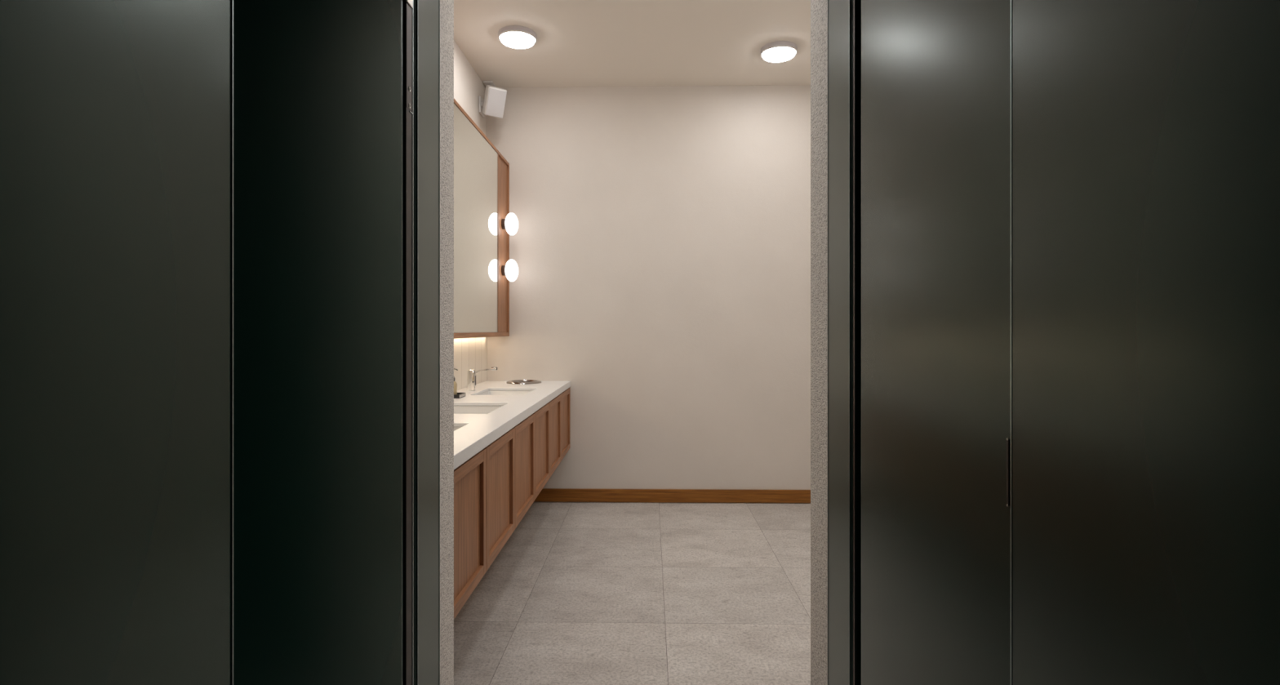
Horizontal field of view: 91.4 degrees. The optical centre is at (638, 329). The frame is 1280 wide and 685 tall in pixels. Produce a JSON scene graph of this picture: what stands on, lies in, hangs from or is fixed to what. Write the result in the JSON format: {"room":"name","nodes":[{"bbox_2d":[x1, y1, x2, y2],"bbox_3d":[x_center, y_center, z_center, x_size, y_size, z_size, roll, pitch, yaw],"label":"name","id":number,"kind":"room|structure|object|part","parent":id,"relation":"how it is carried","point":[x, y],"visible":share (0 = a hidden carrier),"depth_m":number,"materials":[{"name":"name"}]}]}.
{"room":"public restroom","nodes":[
{"label":"public restroom","id":0,"kind":"room"},
{"bbox_2d":[0,0,231,684],"bbox_3d":[-0.721,-0.100,0.118,0.155,2.600,2.810,0,0,1],"label":"wall","id":1,"kind":"structure","parent":0,"point":[115,115],"depth_m":0.75,"materials":[{"name":"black metal"}]},
{"bbox_2d":[231,0,413,684],"bbox_3d":[-0.566,-0.036,1.154,0.043,2.448,0.400,0,0,24],"label":"door","id":2,"kind":"structure","parent":1,"relation":"in","point":[322,91],"depth_m":1.11,"materials":[{"name":"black metal"}]},
{"bbox_3d":[-0.627,-0.036,0.964,0.003,2.448,0.003,0,0,1],"label":"edge trim","id":3,"kind":"part","parent":2,"relation":"part of","materials":[{"name":"black metal"}]},
{"bbox_2d":[453,40,486,136],"bbox_3d":[-1.167,-0.248,2.951,0.150,2.896,2.840,0,0,1],"label":"wall","id":4,"kind":"structure","parent":0,"point":[468,86],"depth_m":3.94,"materials":[{"name":"beige paint"}]},
{"bbox_2d":[453,448,486,618],"bbox_3d":[-0.815,0.610,1.908,0.588,0.425,0.445,0,0,1],"label":"door","id":5,"kind":"structure","parent":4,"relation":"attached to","point":[470,477],"depth_m":1.95,"materials":[{"name":"brown wood"}]},
{"bbox_3d":[-0.537,0.613,1.903,0.005,0.349,0.373,0,0,1],"label":"door","id":6,"kind":"part","parent":5,"relation":"part of","materials":[{"name":"brown wood"}]},
{"bbox_3d":[-0.531,0.421,1.903,0.019,0.036,0.371,0,0,1],"label":"door rail","id":7,"kind":"part","parent":5,"relation":"part of","materials":[{"name":"brown wood"}]},
{"bbox_3d":[-0.531,0.804,1.903,0.019,0.036,0.371,0,0,1],"label":"door rail","id":8,"kind":"part","parent":5,"relation":"part of","materials":[{"name":"brown wood"}]},
{"bbox_2d":[453,380,570,469],"bbox_3d":[-0.795,0.376,3.025,0.592,0.041,2.678,0,0,1],"label":"countertop","id":9,"kind":"structure","parent":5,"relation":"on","point":[477,432],"depth_m":2.76,"materials":[{"name":"white stone"}]},
{"bbox_2d":[453,392,465,398],"bbox_3d":[-0.978,0.345,3.293,0.101,0.020,0.110,0,0,1],"label":"soap tray","id":10,"kind":"object","parent":9,"relation":"on","point":[459,395],"visible":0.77,"depth_m":3.26,"materials":[{"name":"black plastic"}]},
{"bbox_2d":[453,368,457,394],"bbox_3d":[-0.992,0.275,3.318,0.054,0.147,0.054,0,0,40],"label":"soap dispenser","id":11,"kind":"object","parent":10,"relation":"in","point":[455,382],"visible":0.07,"depth_m":3.31,"materials":[{"name":"beige plastic"}]},
{"bbox_2d":[453,381,457,394],"bbox_3d":[-0.992,0.307,3.318,0.054,0.082,0.054,0,0,1],"label":"bottle","id":12,"kind":"object","parent":11,"relation":"attached to","point":[455,383],"depth_m":3.31,"materials":[{"name":"beige plastic"}]},
{"bbox_2d":[453,405,502,413],"bbox_3d":[-0.786,0.442,2.850,0.319,0.144,0.424,0,0,1],"label":"sink basin","id":13,"kind":"object","parent":9,"relation":"in","point":[457,409],"visible":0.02,"depth_m":3.05,"materials":[{"name":"white ceramic"}]},
{"bbox_2d":[466,366,497,390],"bbox_3d":[-0.919,0.285,3.677,0.172,0.138,0.040,0,0,1],"label":"tap","id":14,"kind":"object","parent":9,"relation":"on","point":[471,373],"visible":1,"depth_m":3.66,"materials":[{"name":"silver metal"}]},
{"bbox_3d":[-0.911,0.243,3.677,0.100,0.034,0.020,0,0,1],"label":"spout","id":15,"kind":"part","parent":14,"relation":"part of","materials":[{"name":"silver metal"}]},
{"bbox_2d":[476,390,532,395],"bbox_3d":[-0.773,0.442,3.615,0.319,0.144,0.434,0,0,1],"label":"sink basin","id":16,"kind":"object","parent":9,"relation":"in","point":[488,392],"visible":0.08,"depth_m":3.82,"materials":[{"name":"white ceramic"}]},
{"bbox_2d":[506,379,542,384],"bbox_3d":[-0.770,0.348,4.199,0.234,0.013,0.234,0,0,1],"label":"ring","id":17,"kind":"object","parent":9,"relation":"on","point":[516,381],"visible":1,"depth_m":4.16,"materials":[{"name":"silver metal"}]},
{"bbox_2d":[453,337,487,390],"bbox_3d":[-1.086,0.177,3.030,0.008,0.354,2.676,0,0,1],"label":"backsplash","id":18,"kind":"structure","parent":4,"relation":"attached to","point":[468,353],"depth_m":3.93,"materials":[{"name":"white tile"}]},
{"bbox_2d":[453,98,509,338],"bbox_3d":[-1.004,-0.557,3.029,0.153,1.210,2.675,0,0,1],"label":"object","id":19,"kind":"object","parent":4,"relation":"attached to","point":[481,172],"visible":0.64,"depth_m":3.60,"materials":[{"name":"mirror"}]},
{"bbox_3d":[-0.973,-0.564,4.202,0.113,1.156,0.288,0,0,1],"label":"panel","id":20,"kind":"part","parent":19,"relation":"part of","materials":[{"name":"brown wood"}]},
{"bbox_2d":[501,212,518,235],"bbox_3d":[-0.864,-0.712,4.201,0.105,0.151,0.151,0,0,1],"label":"sconce","id":21,"kind":"object","parent":19,"relation":"attached to","point":[510,223],"visible":1,"depth_m":4.15,"materials":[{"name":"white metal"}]},
{"bbox_2d":[501,258,518,281],"bbox_3d":[-0.864,-0.400,4.201,0.105,0.151,0.151,0,0,1],"label":"sconce","id":22,"kind":"object","parent":19,"relation":"attached to","point":[510,269],"visible":1,"depth_m":4.16,"materials":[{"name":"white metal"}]},
{"bbox_2d":[479,80,506,118],"bbox_3d":[-0.996,-1.548,4.196,0.147,0.295,0.337,0,0,-27],"label":"loudspeaker","id":23,"kind":"object","parent":4,"relation":"attached to","point":[493,104],"visible":1,"depth_m":4.08,"materials":[{"name":"white plastic"}]},
{"bbox_3d":[-1.062,-1.510,4.225,0.012,0.110,0.100,0,0,1],"label":"wall plate","id":24,"kind":"part","parent":23,"relation":"part of","materials":[{"name":"white plastic"}]},
{"bbox_3d":[-1.026,-1.691,4.304,0.063,0.010,0.100,0,0,1],"label":"ceiling plate","id":25,"kind":"part","parent":23,"relation":"part of","materials":[{"name":"white plastic"}]},
{"bbox_2d":[485,88,506,118],"bbox_3d":[-0.931,-1.480,4.082,0.120,0.160,0.076,0,0,-27],"label":"grille","id":26,"kind":"object","parent":23,"relation":"attached to","point":[495,98],"depth_m":4.08,"materials":[{"name":"grey plastic"}]},
{"bbox_2d":[484,427,515,570],"bbox_3d":[-0.807,0.610,2.355,0.588,0.425,0.445,0,0,1],"label":"vanity cabinet","id":27,"kind":"object","parent":4,"relation":"attached to","point":[500,453],"visible":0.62,"depth_m":2.37,"materials":[{"name":"brown wood"}]},
{"bbox_3d":[-0.529,0.613,2.350,0.005,0.349,0.373,0,0,1],"label":"door","id":28,"kind":"part","parent":27,"relation":"part of","materials":[{"name":"brown wood"}]},
{"bbox_3d":[-0.523,0.421,2.350,0.019,0.036,0.371,0,0,1],"label":"door rail","id":29,"kind":"part","parent":27,"relation":"part of","materials":[{"name":"brown wood"}]},
{"bbox_3d":[-0.523,0.804,2.350,0.019,0.036,0.371,0,0,1],"label":"door rail","id":30,"kind":"part","parent":27,"relation":"part of","materials":[{"name":"brown wood"}]},
{"bbox_2d":[513,413,534,528],"bbox_3d":[-0.799,0.610,2.801,0.588,0.425,0.445,0,0,1],"label":"vanity cabinet","id":31,"kind":"object","parent":4,"relation":"attached to","point":[525,429],"visible":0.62,"depth_m":2.81,"materials":[{"name":"brown wood"}]},
{"bbox_3d":[-0.521,0.613,2.796,0.005,0.349,0.373,0,0,1],"label":"door","id":32,"kind":"part","parent":31,"relation":"part of","materials":[{"name":"brown wood"}]},
{"bbox_3d":[-0.515,0.421,2.796,0.019,0.036,0.371,0,0,1],"label":"door rail","id":33,"kind":"part","parent":31,"relation":"part of","materials":[{"name":"brown wood"}]},
{"bbox_3d":[-0.515,0.804,2.796,0.019,0.036,0.371,0,0,1],"label":"door rail","id":34,"kind":"part","parent":31,"relation":"part of","materials":[{"name":"brown wood"}]},
{"bbox_2d":[533,402,549,499],"bbox_3d":[-0.791,0.610,3.248,0.588,0.425,0.445,0,0,1],"label":"vanity cabinet","id":35,"kind":"object","parent":4,"relation":"attached to","point":[542,415],"visible":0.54,"depth_m":3.28,"materials":[{"name":"brown wood"}]},
{"bbox_3d":[-0.513,0.613,3.243,0.005,0.349,0.373,0,0,1],"label":"door","id":36,"kind":"part","parent":35,"relation":"part of","materials":[{"name":"brown wood"}]},
{"bbox_3d":[-0.507,0.421,3.243,0.019,0.036,0.371,0,0,1],"label":"door rail","id":37,"kind":"part","parent":35,"relation":"part of","materials":[{"name":"brown wood"}]},
{"bbox_3d":[-0.507,0.804,3.243,0.019,0.036,0.371,0,0,1],"label":"door rail","id":38,"kind":"part","parent":35,"relation":"part of","materials":[{"name":"brown wood"}]},
{"bbox_2d":[548,394,560,478],"bbox_3d":[-0.783,0.610,3.695,0.588,0.425,0.445,0,0,1],"label":"vanity cabinet","id":39,"kind":"object","parent":4,"relation":"attached to","point":[554,404],"visible":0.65,"depth_m":3.73,"materials":[{"name":"brown wood"}]},
{"bbox_3d":[-0.505,0.613,3.690,0.005,0.349,0.373,0,0,1],"label":"door","id":40,"kind":"part","parent":39,"relation":"part of","materials":[{"name":"brown wood"}]},
{"bbox_3d":[-0.499,0.421,3.690,0.019,0.036,0.371,0,0,1],"label":"door rail","id":41,"kind":"part","parent":39,"relation":"part of","materials":[{"name":"brown wood"}]},
{"bbox_3d":[-0.499,0.804,3.690,0.019,0.036,0.371,0,0,1],"label":"door rail","id":42,"kind":"part","parent":39,"relation":"part of","materials":[{"name":"brown wood"}]},
{"bbox_2d":[560,387,570,461],"bbox_3d":[-0.775,0.610,4.141,0.588,0.425,0.445,0,0,1],"label":"vanity cabinet","id":43,"kind":"object","parent":4,"relation":"attached to","point":[566,395],"visible":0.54,"depth_m":4.20,"materials":[{"name":"brown wood"}]},
{"bbox_3d":[-0.497,0.613,4.136,0.005,0.349,0.373,0,0,1],"label":"door","id":44,"kind":"part","parent":43,"relation":"part of","materials":[{"name":"brown wood"}]},
{"bbox_3d":[-0.491,0.421,4.136,0.019,0.036,0.371,0,0,1],"label":"door rail","id":45,"kind":"part","parent":43,"relation":"part of","materials":[{"name":"brown wood"}]},
{"bbox_3d":[-0.491,0.804,4.136,0.019,0.036,0.371,0,0,1],"label":"door rail","id":46,"kind":"part","parent":43,"relation":"part of","materials":[{"name":"brown wood"}]},
{"bbox_2d":[453,502,810,684],"bbox_3d":[0.277,1.250,1.520,3.700,0.100,6.050,0,0,1],"label":"floor","id":47,"kind":"structure","parent":0,"point":[579,593],"depth_m":2.77,"materials":[{"name":"grey tile"}]},
{"bbox_2d":[453,0,810,87],"bbox_3d":[0.304,-1.756,3.025,3.700,0.120,3.040,0,0,1],"label":"ceiling","id":48,"kind":"structure","parent":0,"point":[580,42],"depth_m":3.65,"materials":[{"name":"white paint"}]},
{"bbox_2d":[497,25,536,48],"bbox_3d":[-0.696,-1.675,3.588,0.216,0.042,0.216,0,0,1],"label":"ceiling light","id":49,"kind":"object","parent":48,"relation":"attached to","point":[517,37],"visible":1,"depth_m":3.54,"materials":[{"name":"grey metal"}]},
{"bbox_2d":[500,31,534,48],"bbox_3d":[-0.696,-1.670,3.588,0.192,0.032,0.192,0,0,1],"label":"diffuser","id":50,"kind":"object","parent":49,"relation":"attached to","point":[518,40],"depth_m":3.56,"materials":[{"name":"white plastic"}]},
{"bbox_2d":[760,40,797,62],"bbox_3d":[0.846,-1.675,3.775,0.216,0.042,0.216,0,0,1],"label":"ceiling light","id":51,"kind":"object","parent":48,"relation":"attached to","point":[780,51],"visible":1,"depth_m":3.73,"materials":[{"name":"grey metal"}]},
{"bbox_2d":[762,46,795,62],"bbox_3d":[0.846,-1.670,3.775,0.192,0.032,0.192,0,0,1],"label":"diffuser","id":52,"kind":"object","parent":51,"relation":"attached to","point":[771,54],"depth_m":3.74,"materials":[{"name":"white plastic"}]},
{"bbox_2d":[440,0,826,684],"bbox_3d":[0.231,-0.248,1.586,2.695,2.896,0.160,0,0,1],"label":"wall","id":53,"kind":"structure","parent":0,"point":[818,7],"depth_m":1.59,"materials":[{"name":"grey paint"}]},
{"bbox_2d":[413,0,439,684],"bbox_3d":[-0.507,-0.075,1.432,0.058,2.550,0.178,0,0,1],"label":"trim","id":54,"kind":"structure","parent":53,"relation":"attached to","point":[426,12],"depth_m":1.42,"materials":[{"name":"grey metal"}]},
{"bbox_2d":[486,84,810,502],"bbox_3d":[0.282,-0.248,4.421,2.995,2.896,0.150,0,0,1],"label":"wall","id":55,"kind":"structure","parent":0,"point":[660,246],"depth_m":4.35,"materials":[{"name":"beige paint"}]},
{"bbox_2d":[533,488,810,502],"bbox_3d":[0.281,1.151,4.339,2.666,0.090,0.014,0,0,1],"label":"baseboard","id":56,"kind":"structure","parent":55,"relation":"attached to","point":[546,495],"depth_m":4.33,"materials":[{"name":"brown wood"}]},
{"bbox_2d":[1012,0,1279,684],"bbox_3d":[0.542,-0.100,0.095,0.160,2.600,2.810,0,0,1],"label":"wall","id":57,"kind":"structure","parent":0,"point":[1146,133],"depth_m":0.58,"materials":[{"name":"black metal"}]},
{"bbox_2d":[826,0,861,684],"bbox_3d":[0.477,-0.075,1.410,0.051,2.550,0.186,0,0,1],"label":"trim","id":58,"kind":"structure","parent":57,"relation":"attached to","point":[843,16],"depth_m":1.38,"materials":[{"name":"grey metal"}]},
{"bbox_2d":[861,0,1012,684],"bbox_3d":[0.481,-0.036,1.038,0.042,2.448,0.486,0,0,-3],"label":"door","id":59,"kind":"structure","parent":57,"relation":"in","point":[936,75],"depth_m":0.98,"materials":[{"name":"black metal"}]},
{"bbox_3d":[0.474,0.182,0.801,0.003,0.085,0.005,0,0,1],"label":"latch plate","id":60,"kind":"part","parent":59,"relation":"part of","materials":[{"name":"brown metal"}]},
{"bbox_3d":[0.475,-0.036,0.796,0.002,2.448,0.003,0,0,1],"label":"edge trim","id":61,"kind":"part","parent":59,"relation":"part of","materials":[{"name":"silver metal"}]}
]}

